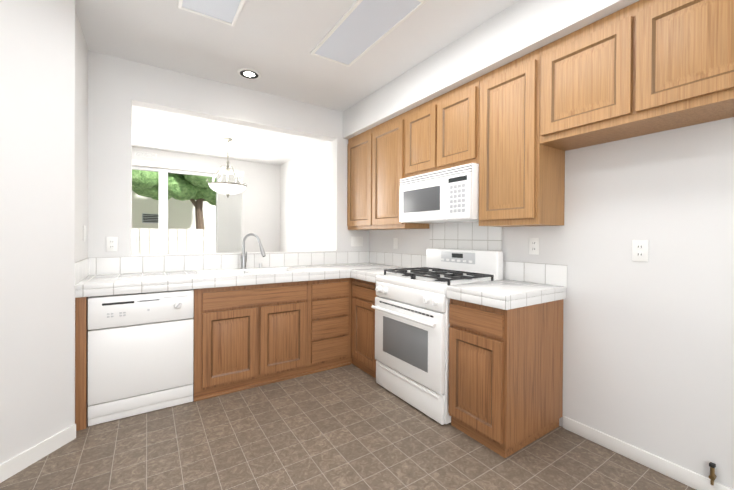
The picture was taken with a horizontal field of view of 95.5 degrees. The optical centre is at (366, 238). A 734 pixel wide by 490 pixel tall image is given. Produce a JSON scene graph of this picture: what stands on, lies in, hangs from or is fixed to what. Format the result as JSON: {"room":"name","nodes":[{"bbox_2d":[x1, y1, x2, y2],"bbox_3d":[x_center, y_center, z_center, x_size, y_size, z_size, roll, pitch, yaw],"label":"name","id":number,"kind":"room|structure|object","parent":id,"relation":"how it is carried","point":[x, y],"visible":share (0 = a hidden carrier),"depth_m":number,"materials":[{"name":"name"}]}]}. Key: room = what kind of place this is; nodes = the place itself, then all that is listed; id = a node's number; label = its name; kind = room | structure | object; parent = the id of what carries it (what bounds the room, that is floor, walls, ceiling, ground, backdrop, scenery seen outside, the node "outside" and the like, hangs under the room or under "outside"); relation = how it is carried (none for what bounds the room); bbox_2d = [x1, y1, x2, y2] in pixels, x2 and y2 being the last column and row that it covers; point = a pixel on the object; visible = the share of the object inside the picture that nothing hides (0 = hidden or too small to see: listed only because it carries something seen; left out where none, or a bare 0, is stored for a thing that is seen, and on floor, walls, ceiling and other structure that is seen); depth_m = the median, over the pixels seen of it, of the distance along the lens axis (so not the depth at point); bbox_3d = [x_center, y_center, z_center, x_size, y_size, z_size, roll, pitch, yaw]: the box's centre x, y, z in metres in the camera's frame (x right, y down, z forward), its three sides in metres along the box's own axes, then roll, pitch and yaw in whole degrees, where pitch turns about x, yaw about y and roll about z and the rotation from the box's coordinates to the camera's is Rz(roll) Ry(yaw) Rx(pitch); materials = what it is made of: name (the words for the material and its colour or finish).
{"room":"kitchen","nodes":[
{"label":"kitchen","id":0,"kind":"room"},
{"bbox_2d":[0,0,87,463],"bbox_3d":[-1.823,-0.115,-0.083,2.405,2.660,5.150,0,0,-33],"label":"wall","id":1,"kind":"structure","parent":0,"point":[43,137],"depth_m":1.82,"materials":[{"name":"paint"}]},
{"bbox_2d":[0,424,75,482],"bbox_3d":[-2.003,1.170,0.330,2.265,0.085,2.553,0,0,-33],"label":"baseboard","id":2,"kind":"structure","parent":1,"relation":"attached to","point":[9,468],"depth_m":1.80,"materials":[{"name":"white wood"}]},
{"bbox_2d":[75,258,90,284],"bbox_3d":[-1.982,0.228,2.313,0.008,0.152,0.609,0,0,-33],"label":"tile backsplash","id":3,"kind":"structure","parent":1,"relation":"attached to","point":[82,267],"depth_m":2.33,"materials":[{"name":"white tile"}]},
{"bbox_2d":[83,225,85,240],"bbox_3d":[-2.057,-0.036,2.429,0.008,0.116,0.072,0,0,-33],"label":"light switch","id":4,"kind":"object","parent":1,"relation":"attached to","point":[84,232],"visible":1,"depth_m":2.41,"materials":[{"name":"white plastic"}]},
{"bbox_2d":[132,147,279,252],"bbox_3d":[-3.629,-0.155,5.638,4.350,2.660,0.150,0,0,-33],"label":"wall","id":5,"kind":"structure","parent":0,"point":[261,205],"depth_m":6.50,"materials":[{"name":"paint"}]},
{"bbox_2d":[135,151,156,157],"bbox_3d":[-3.655,-1.385,5.511,0.300,0.080,0.014,0,0,-33],"label":"air vent","id":6,"kind":"object","parent":5,"relation":"in","point":[145,154],"visible":1,"depth_m":5.50,"materials":[{"name":"white metal"}]},
{"bbox_2d":[132,166,217,253],"bbox_3d":[-3.504,-0.005,5.685,1.820,2.360,0.092,0,0,-33],"label":"door","id":7,"kind":"structure","parent":5,"relation":"in","point":[163,214],"depth_m":5.66,"materials":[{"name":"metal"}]},
{"bbox_2d":[132,160,243,182],"bbox_3d":[-3.072,-1.152,5.859,1.717,0.230,0.075,0,0,-33],"label":"valance","id":8,"kind":"object","parent":5,"relation":"attached to","point":[134,162],"depth_m":5.84,"materials":[{"name":"plastic"}]},
{"bbox_2d":[217,192,241,252],"bbox_3d":[-2.562,-0.302,6.203,0.422,1.131,0.075,0,0,-33],"label":"vertical blinds","id":9,"kind":"object","parent":5,"relation":"attached to","point":[229,224],"depth_m":6.21,"materials":[{"name":"plastic"}]},
{"bbox_2d":[88,50,368,257],"bbox_3d":[-1.175,-0.129,3.340,2.784,2.660,0.150,0,0,-33],"label":"wall","id":10,"kind":"structure","parent":0,"point":[118,88],"depth_m":2.83,"materials":[{"name":"paint"}]},
{"bbox_2d":[106,237,116,250],"bbox_3d":[-2.045,0.045,2.672,0.072,0.116,0.008,0,0,-33],"label":"electrical outlet","id":11,"kind":"object","parent":10,"relation":"attached to","point":[111,243],"visible":1,"depth_m":2.67,"materials":[{"name":"white plastic"}]},
{"bbox_2d":[91,251,366,274],"bbox_3d":[-1.071,0.228,3.317,2.633,0.152,0.007,0,0,-33],"label":"tile backsplash","id":12,"kind":"structure","parent":10,"relation":"attached to","point":[139,264],"depth_m":3.07,"materials":[{"name":"white tile"}]},
{"bbox_2d":[351,236,362,245],"bbox_3d":[-0.117,0.035,3.943,0.164,0.116,0.008,0,0,-33],"label":"light switch","id":13,"kind":"object","parent":10,"relation":"attached to","point":[356,241],"visible":1,"depth_m":3.94,"materials":[{"name":"white plastic"}]},
{"bbox_2d":[76,0,518,164],"bbox_3d":[-1.803,-1.505,1.876,5.750,0.100,8.420,0,0,-33],"label":"ceiling","id":14,"kind":"structure","parent":0,"point":[274,43],"depth_m":2.59,"materials":[{"name":"paint"}]},
{"bbox_2d":[178,0,244,26],"bbox_3d":[-0.541,-1.437,1.413,0.336,0.016,1.819,0,0,-33],"label":"ceiling light panel","id":15,"kind":"object","parent":14,"relation":"attached to","point":[227,12],"visible":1,"depth_m":2.09,"materials":[{"name":"white plastic"}]},
{"bbox_2d":[207,138,246,197],"bbox_3d":[-2.058,-1.035,4.931,0.601,0.874,0.601,0,0,-33],"label":"pendant chandelier","id":16,"kind":"object","parent":14,"relation":"hanging from","point":[227,188],"visible":1,"depth_m":4.81,"materials":[{"name":"glass"}]},
{"bbox_2d":[237,68,260,79],"bbox_3d":[-1.041,-1.452,2.945,0.200,0.008,0.200,0,0,-33],"label":"recessed light","id":17,"kind":"object","parent":14,"relation":"in","point":[249,73],"visible":1,"depth_m":2.93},
{"bbox_2d":[310,0,428,66],"bbox_3d":[0.212,-1.435,1.925,0.351,0.016,1.846,0,0,-33],"label":"ceiling light panel","id":18,"kind":"object","parent":14,"relation":"attached to","point":[358,30],"visible":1,"depth_m":2.27,"materials":[{"name":"white plastic"}]},
{"bbox_2d":[343,0,638,138],"bbox_3d":[0.787,-1.291,2.557,0.375,0.305,3.300,0,0,-33],"label":"soffit","id":19,"kind":"structure","parent":14,"relation":"attached to","point":[516,30],"depth_m":2.25,"materials":[{"name":"paint"}]},
{"bbox_2d":[0,363,695,489],"bbox_3d":[-1.819,1.255,1.891,5.750,0.100,8.420,0,0,-33],"label":"floor","id":20,"kind":"structure","parent":0,"point":[351,426],"depth_m":1.88,"materials":[{"name":"tile"}]},
{"bbox_2d":[87,289,193,425],"bbox_3d":[-1.675,0.785,2.510,0.604,0.826,0.638,0,0,-33],"label":"dishwasher","id":21,"kind":"object","parent":20,"relation":"on","point":[140,353],"visible":1,"depth_m":2.26,"materials":[{"name":"metal"}]},
{"bbox_2d":[193,281,310,401],"bbox_3d":[-1.058,0.787,2.952,0.907,0.834,0.620,0,0,-33],"label":"base cabinet","id":22,"kind":"object","parent":20,"relation":"on","point":[248,336],"depth_m":2.66,"materials":[{"name":"brown wood"}]},
{"bbox_2d":[311,278,350,373],"bbox_3d":[-0.513,0.788,3.311,0.397,0.834,0.620,0,0,-33],"label":"base cabinet","id":23,"kind":"object","parent":20,"relation":"on","point":[330,298],"depth_m":3.06,"materials":[{"name":"brown wood"}]},
{"bbox_2d":[351,278,351,362],"bbox_3d":[-0.078,0.789,3.598,0.645,0.834,0.620,0,0,-33],"label":"base cabinet","id":24,"kind":"object","parent":20,"relation":"on","point":[351,278],"depth_m":3.20,"materials":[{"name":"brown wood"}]},
{"bbox_2d":[75,263,398,297],"bbox_3d":[-0.892,0.327,3.046,2.614,0.082,0.638,0,0,-33],"label":"countertop","id":25,"kind":"structure","parent":24,"relation":"on","point":[128,283],"depth_m":2.58,"materials":[{"name":"tile"}]},
{"bbox_2d":[240,233,265,268],"bbox_3d":[-1.074,0.119,3.130,0.193,0.338,0.206,0,0,-33],"label":"kitchen faucet","id":26,"kind":"object","parent":25,"relation":"on","point":[244,260],"visible":1,"depth_m":3.13,"materials":[{"name":"silver metal"}]},
{"bbox_2d":[347,266,420,282],"bbox_3d":[0.224,0.335,3.124,0.664,0.078,0.423,0,0,-33],"label":"countertop","id":27,"kind":"structure","parent":24,"relation":"on","point":[369,274],"depth_m":3.07,"materials":[{"name":"tile"}]},
{"bbox_2d":[351,278,376,377],"bbox_3d":[0.219,0.793,3.161,0.630,0.834,0.471,0,0,-33],"label":"base cabinet","id":28,"kind":"object","parent":20,"relation":"on","point":[364,295],"visible":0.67,"depth_m":2.99,"materials":[{"name":"brown wood"}]},
{"bbox_2d":[371,248,502,424],"bbox_3d":[0.517,0.652,2.612,0.697,1.125,0.758,0,0,-33],"label":"gas range","id":29,"kind":"object","parent":20,"relation":"on","point":[412,323],"visible":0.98,"depth_m":2.43,"materials":[{"name":"white metal"}]},
{"bbox_2d":[448,299,563,457],"bbox_3d":[0.891,0.802,2.151,0.620,0.834,0.412,0,0,-33],"label":"base cabinet","id":30,"kind":"object","parent":20,"relation":"on","point":[505,383],"visible":0.94,"depth_m":1.96,"materials":[{"name":"brown wood"}]},
{"bbox_2d":[446,279,565,309],"bbox_3d":[0.892,0.344,2.136,0.635,0.078,0.431,0,0,-33],"label":"countertop","id":31,"kind":"structure","parent":30,"relation":"on","point":[505,294],"depth_m":1.99,"materials":[{"name":"tile"}]},
{"bbox_2d":[280,117,733,488],"bbox_3d":[0.526,-0.120,3.425,0.150,2.660,8.420,0,0,-33],"label":"wall","id":32,"kind":"structure","parent":0,"point":[648,356],"depth_m":1.81,"materials":[{"name":"paint"}]},
{"bbox_2d":[347,129,370,229],"bbox_3d":[0.039,-0.623,3.734,0.320,1.048,0.516,0,0,-33],"label":"upper cabinet","id":33,"kind":"object","parent":32,"relation":"attached to","point":[359,146],"depth_m":3.63,"materials":[{"name":"brown wood"}]},
{"bbox_2d":[393,238,397,248],"bbox_3d":[0.308,0.053,3.610,0.008,0.116,0.072,0,0,-33],"label":"light switch","id":34,"kind":"object","parent":32,"relation":"attached to","point":[395,243],"visible":1,"depth_m":3.60,"materials":[{"name":"white plastic"}]},
{"bbox_2d":[371,114,428,229],"bbox_3d":[0.323,-0.619,3.304,0.320,1.048,0.514,0,0,-33],"label":"upper cabinet","id":35,"kind":"object","parent":32,"relation":"attached to","point":[387,137],"depth_m":3.21,"materials":[{"name":"brown wood"}]},
{"bbox_2d":[403,98,434,177],"bbox_3d":[0.576,-0.837,2.920,0.320,0.605,0.399,0,0,-33],"label":"upper cabinet","id":36,"kind":"object","parent":32,"relation":"attached to","point":[418,122],"depth_m":2.84,"materials":[{"name":"brown wood"}]},
{"bbox_2d":[435,77,478,170],"bbox_3d":[0.796,-0.834,2.587,0.320,0.605,0.399,0,0,-33],"label":"upper cabinet","id":37,"kind":"object","parent":32,"relation":"attached to","point":[456,110],"depth_m":2.48,"materials":[{"name":"brown wood"}]},
{"bbox_2d":[399,163,478,223],"bbox_3d":[0.656,-0.333,2.728,0.382,0.391,0.780,0,0,-33],"label":"microwave","id":38,"kind":"object","parent":37,"relation":"attached to","point":[449,195],"visible":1,"depth_m":2.53,"materials":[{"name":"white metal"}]},
{"bbox_2d":[367,222,566,288],"bbox_3d":[0.663,0.112,3.073,0.008,0.506,2.250,0,0,-33],"label":"tile backsplash","id":39,"kind":"structure","parent":32,"relation":"attached to","point":[469,235],"depth_m":2.73,"materials":[{"name":"white tile"}]},
{"bbox_2d":[479,49,564,226],"bbox_3d":[1.024,-0.610,2.240,0.320,1.048,0.431,0,0,-33],"label":"upper cabinet","id":40,"kind":"object","parent":32,"relation":"attached to","point":[516,129],"depth_m":2.11,"materials":[{"name":"brown wood"}]},
{"bbox_2d":[529,238,538,254],"bbox_3d":[1.161,0.053,2.317,0.008,0.116,0.072,0,0,-33],"label":"electrical outlet","id":41,"kind":"object","parent":32,"relation":"attached to","point":[533,245],"visible":1,"depth_m":2.31,"materials":[{"name":"white plastic"}]},
{"bbox_2d":[539,7,646,151],"bbox_3d":[1.272,-0.846,1.865,0.320,0.568,0.462,0,0,-33],"label":"upper cabinet","id":42,"kind":"object","parent":32,"relation":"attached to","point":[583,72],"depth_m":1.78,"materials":[{"name":"brown wood"}]},
{"bbox_2d":[632,240,648,261],"bbox_3d":[1.490,0.066,1.819,0.008,0.116,0.072,0,0,-33],"label":"electrical outlet","id":43,"kind":"object","parent":32,"relation":"attached to","point":[639,250],"visible":1,"depth_m":1.82,"materials":[{"name":"white plastic"}]},
{"bbox_2d":[563,416,733,489],"bbox_3d":[2.017,1.193,1.012,0.013,0.078,2.729,0,0,-33],"label":"baseboard","id":44,"kind":"structure","parent":32,"relation":"attached to","point":[683,475],"depth_m":1.79,"materials":[{"name":"white wood"}]},
{"bbox_2d":[627,0,733,133],"bbox_3d":[1.526,-0.843,1.479,0.320,0.568,0.462,0,0,-33],"label":"upper cabinet","id":45,"kind":"object","parent":32,"relation":"attached to","point":[680,53],"depth_m":1.47,"materials":[{"name":"brown wood"}]},
{"bbox_2d":[708,462,716,484],"bbox_3d":[1.633,1.111,1.575,0.034,0.100,0.022,0,0,-33],"label":"water valve","id":46,"kind":"object","parent":32,"relation":"attached to","point":[712,476],"visible":1,"depth_m":1.57,"materials":[{"name":"gold metal"}]},
{"label":"outside","id":47,"kind":"structure","parent":0,"visible":0},
{"bbox_3d":[-9.197,1.166,14.395,28.000,0.100,20.579,0,0,-33],"label":"ground","id":48,"kind":"structure","parent":47,"visible":0},
{"bbox_2d":[132,191,215,254],"bbox_3d":[-8.492,-2.634,13.339,24.000,7.520,4.060,0,0,-33],"label":"building","id":49,"kind":"structure","parent":48,"relation":"on","point":[181,214],"depth_m":11.98,"materials":[{"name":"beige paint"}]},
{"bbox_2d":[132,228,215,254],"bbox_3d":[-6.019,0.460,7.763,14.000,1.420,0.060,0,0,-33],"label":"fence","id":50,"kind":"object","parent":48,"relation":"on","point":[190,241],"visible":0.04,"depth_m":8.52,"materials":[{"name":"white wood"}]},
{"bbox_2d":[132,170,215,252],"bbox_3d":[-6.231,-1.671,9.236,6.646,5.669,3.883,0,0,-33],"label":"tree","id":51,"kind":"object","parent":48,"relation":"on","point":[191,188],"visible":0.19,"depth_m":8.81,"materials":[{"name":"green plant"}]}
]}

